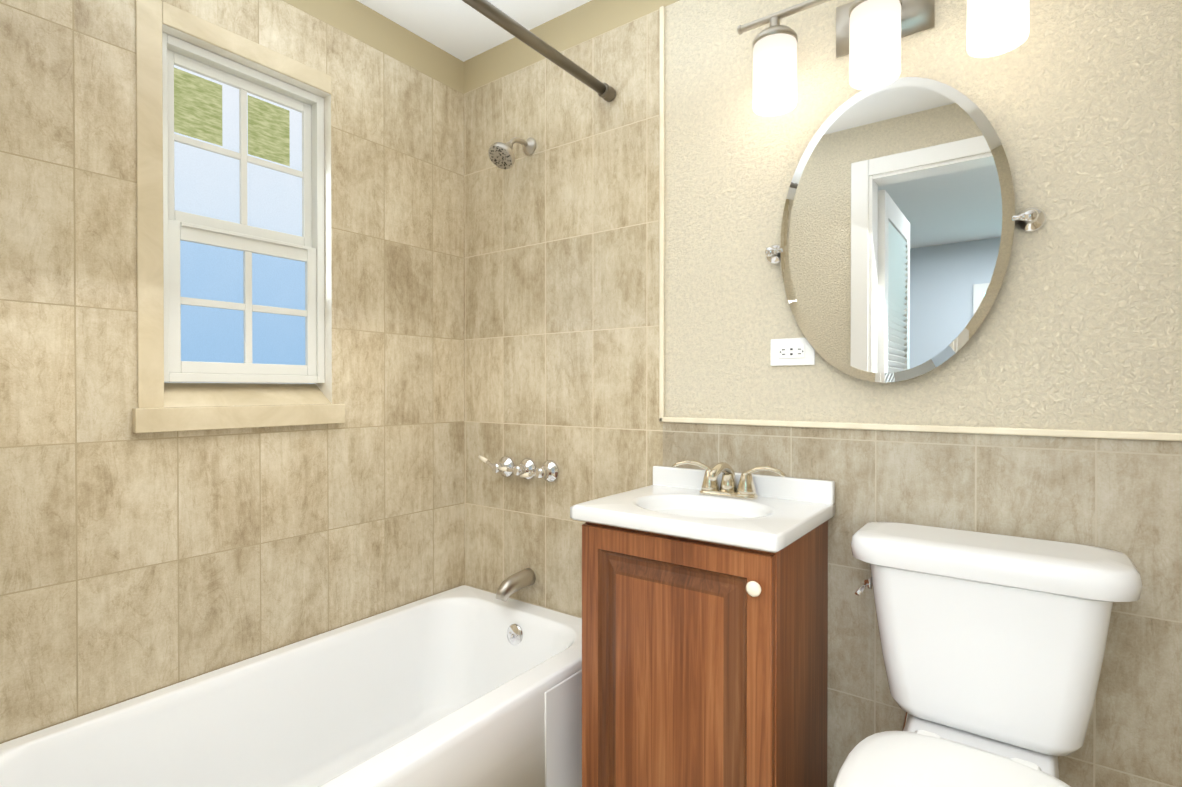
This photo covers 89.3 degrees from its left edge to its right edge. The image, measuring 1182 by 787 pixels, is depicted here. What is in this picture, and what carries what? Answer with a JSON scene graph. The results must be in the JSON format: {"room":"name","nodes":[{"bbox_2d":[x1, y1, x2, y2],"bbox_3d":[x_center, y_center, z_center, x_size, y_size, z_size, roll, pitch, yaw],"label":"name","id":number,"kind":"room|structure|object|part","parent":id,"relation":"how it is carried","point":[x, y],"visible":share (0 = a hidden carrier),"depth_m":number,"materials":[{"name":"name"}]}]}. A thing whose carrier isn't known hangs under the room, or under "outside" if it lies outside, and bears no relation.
{"room":"bathroom","nodes":[
{"label":"bathroom","id":0,"kind":"room"},
{"bbox_2d":[0,0,463,743],"bbox_3d":[-1.021,-0.065,1.638,0.001,2.450,1.760,0,1,36],"label":"wall","id":1,"kind":"structure","parent":0,"point":[132,566],"depth_m":1.60,"materials":[{"name":"tile"}]},
{"bbox_2d":[357,0,590,61],"bbox_3d":[0.145,-1.335,0.892,3.150,0.100,1.960,0,1,36],"label":"ceiling","id":2,"kind":"structure","parent":0,"point":[461,30],"depth_m":2.06,"materials":[{"name":"white paint"}]},
{"bbox_2d":[464,0,1181,786],"bbox_3d":[0.608,-0.065,1.529,2.750,2.450,0.001,0,1,36],"label":"wall","id":3,"kind":"structure","parent":0,"point":[1078,102],"depth_m":1.54,"materials":[{"name":"tile"}]},
{"bbox_2d":[488,137,535,168],"bbox_3d":[-0.271,-0.837,2.058,0.094,0.142,0.181,0,1,36],"label":"shower head","id":4,"kind":"object","parent":3,"relation":"attached to","point":[501,155],"visible":1,"depth_m":2.02},
{"bbox_2d":[496,568,535,600],"bbox_3d":[-0.269,0.667,2.080,0.062,0.083,0.159,0,1,36],"label":"tub spout","id":5,"kind":"object","parent":3,"relation":"attached to","point":[514,583],"visible":1,"depth_m":2.06,"materials":[{"name":"silver metal"}]},
{"bbox_2d":[478,455,558,482],"bbox_3d":[-0.265,0.270,2.133,0.340,0.081,0.065,0,1,36],"label":"valves","id":6,"kind":"object","parent":3,"relation":"attached to","point":[526,469],"visible":1,"depth_m":2.11,"materials":[{"name":"silver metal"}]},
{"bbox_2d":[462,0,615,101],"bbox_3d":[-0.416,-0.953,1.272,0.044,0.043,1.612,0,1,36],"label":"shower rod","id":7,"kind":"object","parent":3,"relation":"attached to","point":[513,27],"visible":1,"depth_m":1.63,"materials":[{"name":"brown metal"}]},
{"bbox_2d":[653,466,834,504],"bbox_3d":[0.402,0.251,1.665,0.524,0.060,0.023,0,1,36],"label":"backsplash","id":8,"kind":"structure","parent":3,"relation":"attached to","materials":[{"name":"white ceramic"}]},
{"bbox_2d":[737,0,830,115],"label":"sconce","id":9,"kind":"object","parent":3,"relation":"attached to","point":[775,47],"depth_m":1.47,"materials":[{"name":"white glass"}]},
{"bbox_2d":[770,337,814,365],"bbox_3d":[0.530,-0.110,1.577,0.116,0.072,0.010,0,1,36],"label":"outlet","id":10,"kind":"object","parent":3,"relation":"attached to","point":[792,351],"visible":0.83,"depth_m":1.57,"materials":[{"name":"white plastic"}]},
{"bbox_2d":[836,0,934,89],"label":"sconce","id":11,"kind":"object","parent":3,"relation":"attached to","point":[870,34],"depth_m":1.35,"materials":[{"name":"white glass"}]},
{"bbox_2d":[765,77,1045,382],"bbox_3d":[0.703,-0.382,1.423,0.606,0.712,0.049,0,1,36],"label":"mirror","id":12,"kind":"object","parent":3,"relation":"attached to","point":[891,253],"visible":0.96,"depth_m":1.39,"materials":[{"name":"clear glass"}]},
{"bbox_2d":[659,6,1181,440],"bbox_3d":[0.958,-0.536,1.259,1.866,1.253,0.010,0,1,36],"label":"trim","id":13,"kind":"structure","parent":3,"relation":"attached to","point":[1158,436],"depth_m":1.61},
{"bbox_2d":[967,0,1029,57],"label":"sconce","id":14,"kind":"object","parent":3,"relation":"attached to","point":[994,27],"depth_m":1.21,"materials":[{"name":"white glass"}]},
{"bbox_3d":[0.145,1.215,0.910,3.150,0.100,1.960,0,1,36],"label":"floor","id":15,"kind":"structure","parent":0,"visible":0},
{"bbox_2d":[0,585,581,786],"bbox_3d":[-0.638,0.956,1.508,0.772,0.410,1.519,0,1,36],"label":"bathtub","id":16,"kind":"object","parent":15,"relation":"on","point":[464,686],"visible":0.88,"depth_m":1.64,"materials":[{"name":"white ceramic"}]},
{"bbox_2d":[570,460,834,786],"bbox_3d":[0.281,0.672,1.504,0.524,0.977,0.431,0,1,36],"label":"bathroom vanity","id":17,"kind":"object","parent":15,"relation":"on","point":[704,627],"visible":1,"depth_m":1.36,"materials":[{"name":"brown wood"}]},
{"bbox_3d":[0.176,0.698,1.361,0.484,0.738,0.020,0,1,36],"label":"door","id":18,"kind":"part","parent":17,"relation":"part of","materials":[{"name":"brown wood"}]},
{"bbox_2d":[672,460,785,499],"bbox_3d":[0.349,0.230,1.593,0.324,0.094,0.140,0,1,36],"label":"faucet","id":19,"kind":"object","parent":17,"relation":"on","point":[720,482],"depth_m":1.61,"materials":[{"name":"silver metal"}]},
{"bbox_3d":[0.332,0.395,1.214,0.031,0.031,0.028,0,1,36],"label":"knob","id":20,"kind":"part","parent":17,"relation":"part of","materials":[{"name":"beige ceramic"}]},
{"bbox_2d":[834,521,1142,786],"bbox_3d":[0.648,0.734,1.024,0.482,0.861,0.769,0,1,36],"label":"toilet","id":21,"kind":"object","parent":15,"relation":"on","point":[993,646],"visible":1,"depth_m":1.13,"materials":[{"name":"white ceramic"}]},
{"bbox_3d":[0.594,0.418,1.302,0.022,0.026,0.074,0,1,36],"label":"lever","id":22,"kind":"part","parent":21,"relation":"part of","materials":[{"name":"silver metal"}]},
{"bbox_3d":[0.572,0.675,0.921,0.382,0.040,0.512,0,1,36],"label":"seat lid","id":23,"kind":"part","parent":21,"relation":"part of","materials":[{"name":"white plastic"}]},
{"bbox_3d":[0.809,0.518,1.241,0.406,0.318,0.204,0,1,36],"label":"tank","id":24,"kind":"part","parent":21,"relation":"part of","materials":[{"name":"white ceramic"}]},
{"bbox_3d":[0.807,0.332,1.237,0.482,0.061,0.222,0,1,36],"label":"tank lid","id":25,"kind":"part","parent":21,"relation":"part of","materials":[{"name":"white ceramic"}]},
{"bbox_3d":[-1.043,-0.066,1.779,0.196,2.450,1.960,0,1,36],"label":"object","id":26,"kind":"object","parent":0,"visible":0},
{"bbox_2d":[132,0,344,432],"bbox_3d":[-1.001,-0.453,1.723,0.129,1.099,0.556,0,1,36],"label":"window","id":27,"kind":"structure","parent":26,"relation":"in","point":[243,253],"depth_m":1.71,"materials":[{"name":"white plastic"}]},
{"bbox_2d":[174,68,289,165],"bbox_3d":[-1.037,-0.797,1.746,0.001,0.174,0.316,0,1,36],"label":"stickers","id":28,"kind":"object","parent":27,"relation":"attached to","point":[197,107],"visible":1,"depth_m":1.71}
]}

